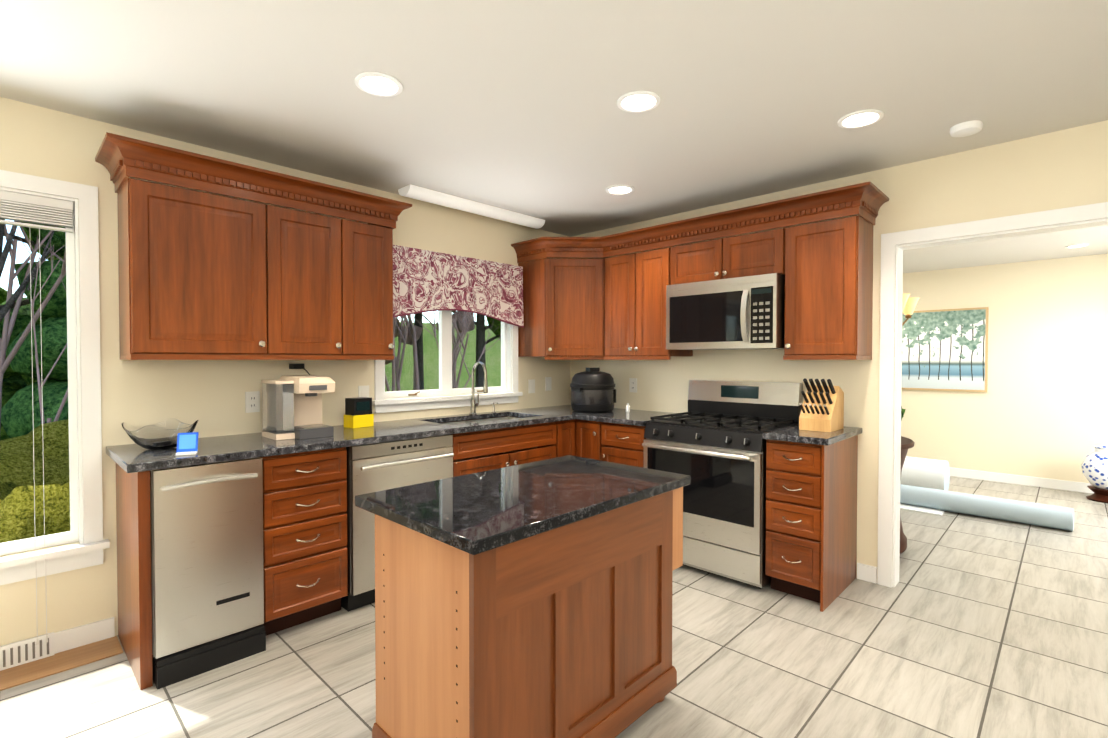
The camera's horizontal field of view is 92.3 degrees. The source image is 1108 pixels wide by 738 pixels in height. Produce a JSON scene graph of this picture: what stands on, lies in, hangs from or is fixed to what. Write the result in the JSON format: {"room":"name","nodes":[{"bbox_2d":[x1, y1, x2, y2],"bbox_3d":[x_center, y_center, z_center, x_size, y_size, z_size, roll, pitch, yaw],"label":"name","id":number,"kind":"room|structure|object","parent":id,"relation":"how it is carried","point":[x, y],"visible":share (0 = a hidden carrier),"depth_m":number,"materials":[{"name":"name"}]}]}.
{"room":"kitchen","nodes":[
{"label":"kitchen","id":0,"kind":"room"},
{"bbox_2d":[0,97,569,645],"bbox_3d":[-0.269,0.026,4.508,0.120,2.440,9.160,1,1,44],"label":"wall","id":1,"kind":"structure","parent":0,"point":[58,145],"depth_m":2.62,"materials":[{"name":"beige paint"}]},
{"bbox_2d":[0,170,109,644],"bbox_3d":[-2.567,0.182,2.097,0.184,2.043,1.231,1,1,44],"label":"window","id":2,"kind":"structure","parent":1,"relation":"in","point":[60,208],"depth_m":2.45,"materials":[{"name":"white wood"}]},
{"bbox_2d":[0,617,122,690],"bbox_3d":[-2.639,1.245,1.845,0.215,0.095,1.768,1,1,44],"label":"baseboard","id":3,"kind":"structure","parent":1,"relation":"attached to","point":[78,646],"depth_m":2.39,"materials":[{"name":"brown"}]},
{"bbox_2d":[0,632,54,670],"bbox_3d":[-2.379,1.231,2.235,0.018,0.099,0.410,1,1,44],"label":"air vent register","id":4,"kind":"object","parent":3,"relation":"attached to","point":[18,653],"visible":0.98,"depth_m":2.31,"materials":[{"name":"white plastic"}]},
{"bbox_2d":[111,136,270,355],"bbox_3d":[-1.770,-0.527,2.626,0.329,0.912,0.553,1,1,44],"label":"upper cabinet","id":5,"kind":"object","parent":1,"relation":"attached to","point":[205,276],"depth_m":2.48,"materials":[{"name":"brown wood"}]},
{"bbox_2d":[245,391,259,412],"bbox_3d":[-1.678,0.183,2.965,0.009,0.116,0.072,1,1,44],"label":"electrical outlet","id":6,"kind":"object","parent":1,"relation":"attached to","point":[252,401],"visible":1,"depth_m":2.96,"materials":[{"name":"white plastic"}]},
{"bbox_2d":[271,172,346,355],"bbox_3d":[-1.442,-0.533,2.964,0.329,0.912,0.389,1,1,44],"label":"upper cabinet","id":7,"kind":"object","parent":1,"relation":"attached to","point":[309,250],"depth_m":2.85,"materials":[{"name":"brown wood"}]},
{"bbox_2d":[323,192,398,359],"bbox_3d":[-1.195,-0.538,3.218,0.329,0.912,0.318,1,1,44],"label":"upper cabinet","id":8,"kind":"object","parent":1,"relation":"attached to","point":[370,245],"depth_m":3.10,"materials":[{"name":"brown wood"}]},
{"bbox_2d":[358,385,368,396],"bbox_3d":[-1.225,0.165,3.432,0.008,0.116,0.072,1,1,44],"label":"electrical outlet","id":9,"kind":"object","parent":1,"relation":"attached to","point":[363,391],"visible":0.64,"depth_m":3.43,"materials":[{"name":"white plastic"}]},
{"bbox_2d":[372,310,522,412],"bbox_3d":[-0.767,-0.272,3.957,0.165,1.105,1.293,1,1,44],"label":"window","id":10,"kind":"structure","parent":1,"relation":"in","point":[509,365],"depth_m":3.94,"materials":[{"name":"white wood"}]},
{"bbox_2d":[393,245,523,327],"bbox_3d":[-0.710,-0.574,3.870,0.084,0.494,1.279,1,1,44],"label":"valance curtain","id":11,"kind":"object","parent":10,"relation":"attached to","point":[426,281],"visible":0.92,"depth_m":3.83,"materials":[{"name":"fabric"}]},
{"bbox_2d":[528,379,534,392],"bbox_3d":[-0.188,0.147,4.501,0.008,0.116,0.072,1,1,44],"label":"electrical outlet","id":12,"kind":"object","parent":1,"relation":"attached to","point":[531,385],"visible":1,"depth_m":4.50,"materials":[{"name":"white plastic"}]},
{"bbox_2d":[545,377,551,390],"bbox_3d":[-0.049,0.129,4.644,0.008,0.116,0.072,1,1,44],"label":"electrical outlet","id":13,"kind":"object","parent":1,"relation":"attached to","point":[548,383],"visible":1,"depth_m":4.64,"materials":[{"name":"white plastic"}]},
{"bbox_2d":[0,476,1107,737],"bbox_3d":[1.640,1.329,2.678,5.440,0.100,9.160,1,1,44],"label":"floor","id":14,"kind":"structure","parent":0,"point":[972,626],"depth_m":2.31,"materials":[{"name":"tile"}]},
{"bbox_2d":[150,457,265,689],"bbox_3d":[-1.679,0.843,2.494,0.672,0.878,0.406,1,1,44],"label":"trash compactor","id":15,"kind":"object","parent":14,"relation":"on","point":[207,578],"visible":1,"depth_m":2.27,"materials":[{"name":"silver metal"}]},
{"bbox_2d":[261,447,347,635],"bbox_3d":[-1.418,0.836,2.814,0.605,0.880,0.404,1,1,44],"label":"base cabinet","id":16,"kind":"object","parent":14,"relation":"on","point":[305,558],"depth_m":2.60,"materials":[{"name":"brown wood"}]},
{"bbox_2d":[341,434,453,611],"bbox_3d":[-1.026,0.831,3.166,0.675,0.878,0.624,1,1,44],"label":"dishwasher","id":17,"kind":"object","parent":14,"relation":"on","point":[375,467],"visible":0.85,"depth_m":2.83,"materials":[{"name":"silver metal"}]},
{"bbox_2d":[372,487,682,737],"bbox_3d":[-0.034,0.870,1.934,0.543,0.842,1.058,1,1,44],"label":"kitchen island","id":18,"kind":"object","parent":14,"relation":"on","point":[565,631],"visible":0.94,"depth_m":1.62,"materials":[{"name":"brown wood"}]},
{"bbox_2d":[355,455,690,554],"bbox_3d":[-0.064,0.431,1.905,0.640,0.035,1.044,1,1,44],"label":"island countertop","id":19,"kind":"structure","parent":18,"relation":"on","point":[477,513],"depth_m":1.73,"materials":[{"name":"stone"}]},
{"bbox_2d":[500,416,575,467],"bbox_3d":[0.081,0.809,4.359,0.605,0.880,0.822,1,1,44],"label":"base cabinet","id":20,"kind":"object","parent":14,"relation":"on","point":[551,439],"depth_m":3.72,"materials":[{"name":"brown wood"}]},
{"bbox_2d":[106,408,618,472],"bbox_3d":[-0.758,0.366,3.466,0.634,0.035,3.260,1,1,44],"label":"countertop","id":21,"kind":"structure","parent":20,"relation":"on","point":[130,458],"depth_m":2.73,"materials":[{"name":"stone"}]},
{"bbox_2d":[122,418,198,449],"bbox_3d":[-1.808,0.303,2.453,0.277,0.125,0.277,1,1,44],"label":"glass bowl","id":22,"kind":"object","parent":21,"relation":"on","point":[161,435],"visible":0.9,"depth_m":2.38,"materials":[{"name":"clear glass"}]},
{"bbox_2d":[175,432,198,455],"bbox_3d":[-1.594,0.324,2.311,0.076,0.088,0.076,0,1,-26],"label":"phone stand","id":23,"kind":"object","parent":21,"relation":"on","point":[187,443],"visible":1,"depth_m":2.32,"materials":[{"name":"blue plastic"}]},
{"bbox_2d":[261,364,334,439],"bbox_3d":[-1.402,0.165,2.910,0.452,0.385,0.321,1,1,44],"label":"coffee maker","id":24,"kind":"object","parent":21,"relation":"on","point":[291,406],"visible":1,"depth_m":2.77,"materials":[{"name":"grey plastic"}]},
{"bbox_2d":[344,397,373,427],"bbox_3d":[-1.191,0.264,3.247,0.100,0.175,0.140,1,1,36],"label":"gadget","id":25,"kind":"object","parent":21,"relation":"on","point":[358,412],"visible":1,"depth_m":3.21,"materials":[{"name":"yellow plastic"}]},
{"bbox_2d":[469,361,487,414],"bbox_3d":[-0.545,0.141,3.951,0.195,0.397,0.088,1,1,44],"label":"faucet","id":26,"kind":"object","parent":21,"relation":"on","point":[474,404],"visible":1,"depth_m":3.97,"materials":[{"name":"silver metal"}]},
{"bbox_2d":[441,417,536,460],"bbox_3d":[-0.496,0.480,3.761,0.389,0.199,0.792,1,1,44],"label":"sink basin","id":27,"kind":"object","parent":21,"relation":"in","point":[476,421],"visible":0.06,"depth_m":3.88,"materials":[{"name":"silver metal"}]},
{"bbox_2d":[570,368,615,412],"bbox_3d":[0.308,0.162,4.236,0.360,0.345,0.400,1,1,44],"label":"pressure cooker","id":28,"kind":"object","parent":21,"relation":"on","point":[593,390],"visible":1,"depth_m":4.09,"materials":[{"name":"black plastic"}]},
{"bbox_2d":[534,405,571,408],"bbox_3d":[0.148,0.350,4.418,0.360,0.035,0.633,1,1,44],"label":"countertop","id":29,"kind":"structure","parent":20,"relation":"on","point":[562,406],"depth_m":4.56,"materials":[{"name":"stone"}]},
{"bbox_2d":[574,409,687,425],"bbox_3d":[0.599,0.357,3.978,0.600,0.035,0.637,1,1,44],"label":"countertop","id":30,"kind":"structure","parent":20,"relation":"on","point":[618,416],"depth_m":3.90,"materials":[{"name":"stone"}]},
{"bbox_2d":[626,403,629,411],"bbox_3d":[0.574,0.302,4.147,0.034,0.068,0.034,1,1,44],"label":"bottle","id":31,"kind":"object","parent":30,"relation":"on","point":[627,408],"visible":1,"depth_m":4.13,"materials":[{"name":"white plastic"}]},
{"bbox_2d":[576,419,601,459],"bbox_3d":[0.450,0.813,4.153,0.254,0.880,0.605,1,1,44],"label":"base cabinet","id":32,"kind":"object","parent":14,"relation":"on","point":[588,433],"depth_m":3.92,"materials":[{"name":"brown wood"}]},
{"bbox_2d":[601,422,645,467],"bbox_3d":[0.673,0.817,3.915,0.387,0.880,0.635,1,1,44],"label":"base cabinet","id":33,"kind":"object","parent":14,"relation":"on","point":[621,443],"visible":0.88,"depth_m":3.70,"materials":[{"name":"brown wood"}]},
{"bbox_2d":[642,380,801,588],"bbox_3d":[1.075,0.677,3.469,0.787,1.175,0.708,1,1,44],"label":"range","id":34,"kind":"object","parent":14,"relation":"on","point":[712,443],"visible":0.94,"depth_m":3.24,"materials":[{"name":"silver metal"}]},
{"bbox_2d":[765,435,857,611],"bbox_3d":[1.504,0.831,3.110,0.313,0.880,0.633,1,1,44],"label":"base cabinet","id":35,"kind":"object","parent":14,"relation":"on","point":[811,527],"visible":0.98,"depth_m":2.92,"materials":[{"name":"brown wood"}]},
{"bbox_2d":[763,424,861,445],"bbox_3d":[1.512,0.373,3.094,0.342,0.035,0.633,1,1,44],"label":"countertop","id":36,"kind":"structure","parent":35,"relation":"on","point":[794,433],"depth_m":2.93,"materials":[{"name":"stone"}]},
{"bbox_2d":[799,378,843,431],"bbox_3d":[1.558,0.205,3.113,0.170,0.298,0.283,1,1,44],"label":"knife block","id":37,"kind":"object","parent":36,"relation":"on","point":[822,408],"visible":1,"depth_m":3.07,"materials":[{"name":"brown wood"}]},
{"bbox_2d":[900,436,914,553],"bbox_3d":[2.094,0.876,3.957,0.964,0.760,0.964,1,1,44],"label":"dining table","id":38,"kind":"object","parent":14,"relation":"on","point":[907,444],"visible":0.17,"depth_m":3.64,"materials":[{"name":"brown wood"}]},
{"bbox_2d":[901,405,905,420],"bbox_3d":[2.339,0.351,3.826,0.290,0.292,0.278,1,1,44],"label":"potted plant","id":39,"kind":"object","parent":38,"relation":"on","point":[902,412],"visible":0.02,"depth_m":3.78,"materials":[{"name":"plant"}]},
{"bbox_2d":[900,456,949,490],"bbox_3d":[3.510,1.058,5.485,0.878,0.340,0.340,1,1,44],"label":"roll","id":40,"kind":"object","parent":14,"relation":"on","point":[926,473],"visible":0.44,"depth_m":5.20,"materials":[{"name":"white"}]},
{"bbox_2d":[900,484,1073,530],"bbox_3d":[3.392,1.156,4.625,1.608,0.176,0.298,1,1,44],"label":"roll","id":41,"kind":"object","parent":14,"relation":"on","point":[928,500],"visible":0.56,"depth_m":4.43,"materials":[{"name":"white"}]},
{"bbox_2d":[1081,445,1107,502],"bbox_3d":[5.183,0.985,5.003,0.330,0.506,0.330,1,1,44],"label":"vase","id":42,"kind":"object","parent":14,"relation":"on","point":[1094,465],"visible":1,"depth_m":4.97,"materials":[{"name":"white ceramic"}]},
{"bbox_2d":[0,0,1107,236],"bbox_3d":[1.640,-1.211,2.634,5.440,0.100,9.160,1,1,44],"label":"ceiling","id":43,"kind":"structure","parent":0,"point":[508,104],"depth_m":2.16,"materials":[{"name":"white paint"}]},
{"bbox_2d":[355,72,402,96],"bbox_3d":[-0.708,-1.148,2.154,0.186,0.008,0.186,1,1,44],"label":"recessed light","id":44,"kind":"object","parent":43,"relation":"in","point":[379,84],"visible":1,"depth_m":2.15,"materials":[{"name":"white glass"}]},
{"bbox_2d":[398,184,544,228],"bbox_3d":[-0.546,-1.155,3.872,0.150,0.055,1.210,1,1,44],"label":"fluorescent ceiling light","id":45,"kind":"object","parent":43,"relation":"attached to","point":[434,197],"visible":1,"depth_m":3.74,"materials":[{"name":"white plastic"}]},
{"bbox_2d":[606,185,633,194],"bbox_3d":[0.432,-1.171,3.486,0.186,0.008,0.186,1,1,44],"label":"recessed light","id":46,"kind":"object","parent":43,"relation":"in","point":[619,189],"visible":0.92,"depth_m":3.48,"materials":[{"name":"white glass"}]},
{"bbox_2d":[617,90,660,112],"bbox_3d":[0.365,-1.151,2.297,0.186,0.008,0.186,1,1,44],"label":"recessed light","id":47,"kind":"object","parent":43,"relation":"in","point":[638,101],"visible":1,"depth_m":2.29,"materials":[{"name":"white glass"}]},
{"bbox_2d":[838,109,883,128],"bbox_3d":[1.416,-1.153,2.462,0.186,0.008,0.186,1,1,44],"label":"recessed light","id":48,"kind":"object","parent":43,"relation":"in","point":[860,118],"visible":1,"depth_m":2.45,"materials":[{"name":"white glass"}]},
{"bbox_2d":[950,120,982,136],"bbox_3d":[1.967,-1.141,2.541,0.128,0.036,0.128,1,1,44],"label":"smoke detector","id":49,"kind":"object","parent":43,"relation":"attached to","point":[966,128],"visible":1,"depth_m":2.51,"materials":[{"name":"white plastic"}]},
{"bbox_2d":[570,120,1107,577],"bbox_3d":[2.101,0.052,3.045,5.320,2.440,0.120,1,1,44],"label":"wall","id":50,"kind":"structure","parent":0,"point":[1064,168],"depth_m":3.14,"materials":[{"name":"beige paint"}]},
{"bbox_2d":[515,237,542,356],"bbox_3d":[0.157,-0.558,4.389,0.638,0.912,0.638,1,1,44],"label":"upper cabinet","id":51,"kind":"object","parent":50,"relation":"attached to","point":[530,337],"depth_m":4.26,"materials":[{"name":"brown wood"}]},
{"bbox_2d":[543,237,602,356],"bbox_3d":[0.160,-0.556,4.164,0.325,0.908,0.324,1,1,44],"label":"upper cabinet","id":52,"kind":"object","parent":50,"relation":"attached to","point":[584,298],"depth_m":4.15,"materials":[{"name":"brown wood"}]},
{"bbox_2d":[629,378,636,392],"bbox_3d":[0.649,0.134,4.365,0.072,0.116,0.009,1,1,44],"label":"electrical outlet","id":53,"kind":"object","parent":50,"relation":"attached to","point":[632,384],"visible":1,"depth_m":4.36,"materials":[{"name":"white plastic"}]},
{"bbox_2d":[603,225,692,356],"bbox_3d":[0.710,-0.553,4.069,0.598,0.912,0.329,1,1,44],"label":"upper cabinet","id":54,"kind":"object","parent":50,"relation":"attached to","point":[634,285],"depth_m":3.93,"materials":[{"name":"brown wood"}]},
{"bbox_2d":[671,201,786,284],"bbox_3d":[1.207,-0.790,3.581,0.789,0.420,0.329,1,1,44],"label":"upper cabinet","id":55,"kind":"object","parent":50,"relation":"attached to","point":[765,252],"depth_m":3.41,"materials":[{"name":"brown wood"}]},
{"bbox_2d":[666,273,784,349],"bbox_3d":[1.170,-0.353,3.543,0.756,0.443,0.444,1,1,44],"label":"microwave","id":56,"kind":"object","parent":55,"relation":"attached to","point":[743,313],"visible":1,"depth_m":3.36,"materials":[{"name":"silver metal"}]},
{"bbox_2d":[783,185,878,356],"bbox_3d":[1.633,-0.537,3.173,0.395,0.912,0.329,1,1,44],"label":"upper cabinet","id":57,"kind":"object","parent":50,"relation":"attached to","point":[829,279],"depth_m":3.03,"materials":[{"name":"brown wood"}]},
{"bbox_2d":[857,562,876,578],"bbox_3d":[1.122,1.206,4.107,2.465,0.095,0.013,1,1,44],"label":"baseboard","id":58,"kind":"structure","parent":50,"relation":"attached to","point":[869,572],"depth_m":3.18,"materials":[{"name":"white wood"}]},
{"bbox_2d":[877,202,1107,587],"bbox_3d":[2.646,0.253,2.519,1.904,2.057,0.156,1,1,44],"label":"door frame","id":59,"kind":"structure","parent":50,"relation":"attached to","point":[892,249],"depth_m":3.08,"materials":[{"name":"white wood"}]},
{"bbox_2d":[901,254,1107,482],"bbox_3d":[4.787,0.002,5.899,5.440,2.440,0.120,1,1,44],"label":"wall","id":60,"kind":"structure","parent":0,"point":[1039,408],"depth_m":5.62,"materials":[{"name":"beige paint"}]},
{"bbox_2d":[902,307,988,391],"bbox_3d":[4.353,-0.218,6.209,1.100,0.930,0.031,1,1,44],"label":"painting","id":61,"kind":"object","parent":60,"relation":"attached to","point":[944,349],"visible":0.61,"depth_m":6.07,"materials":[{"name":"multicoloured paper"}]},
{"bbox_2d":[949,467,1093,492],"bbox_3d":[4.741,1.175,5.872,5.200,0.095,0.013,1,1,44],"label":"baseboard","id":62,"kind":"structure","parent":60,"relation":"attached to","point":[966,473],"depth_m":5.64,"materials":[{"name":"white wood"}]},
{"bbox_2d":[903,225,1107,272],"bbox_3d":[3.423,-1.153,4.473,5.200,0.080,3.800,1,1,44],"label":"ceiling","id":63,"kind":"structure","parent":0,"point":[1040,246],"depth_m":5.05,"materials":[{"name":"white paint"}]},
{"bbox_2d":[902,293,918,325],"bbox_3d":[2.615,-0.699,4.539,0.784,0.830,0.880,1,1,44],"label":"chandelier","id":64,"kind":"object","parent":63,"relation":"hanging from","point":[909,305],"visible":0.02,"depth_m":4.40,"materials":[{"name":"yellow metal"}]},
{"bbox_2d":[1065,244,1088,247],"bbox_3d":[4.747,-1.115,4.833,0.156,0.008,0.156,1,1,44],"label":"recessed light","id":65,"kind":"object","parent":63,"relation":"in","point":[1077,245],"visible":0.98,"depth_m":4.83,"materials":[{"name":"white"}]},
{"label":"outside","id":66,"kind":"structure","parent":0,"visible":0},
{"bbox_2d":[0,219,500,542],"bbox_3d":[-12.223,-2.741,14.026,29.400,10.406,36.000,1,1,44],"label":"garden","id":67,"kind":"object","parent":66,"point":[52,384],"depth_m":7.29,"materials":[{"name":"green plant"}]}
]}

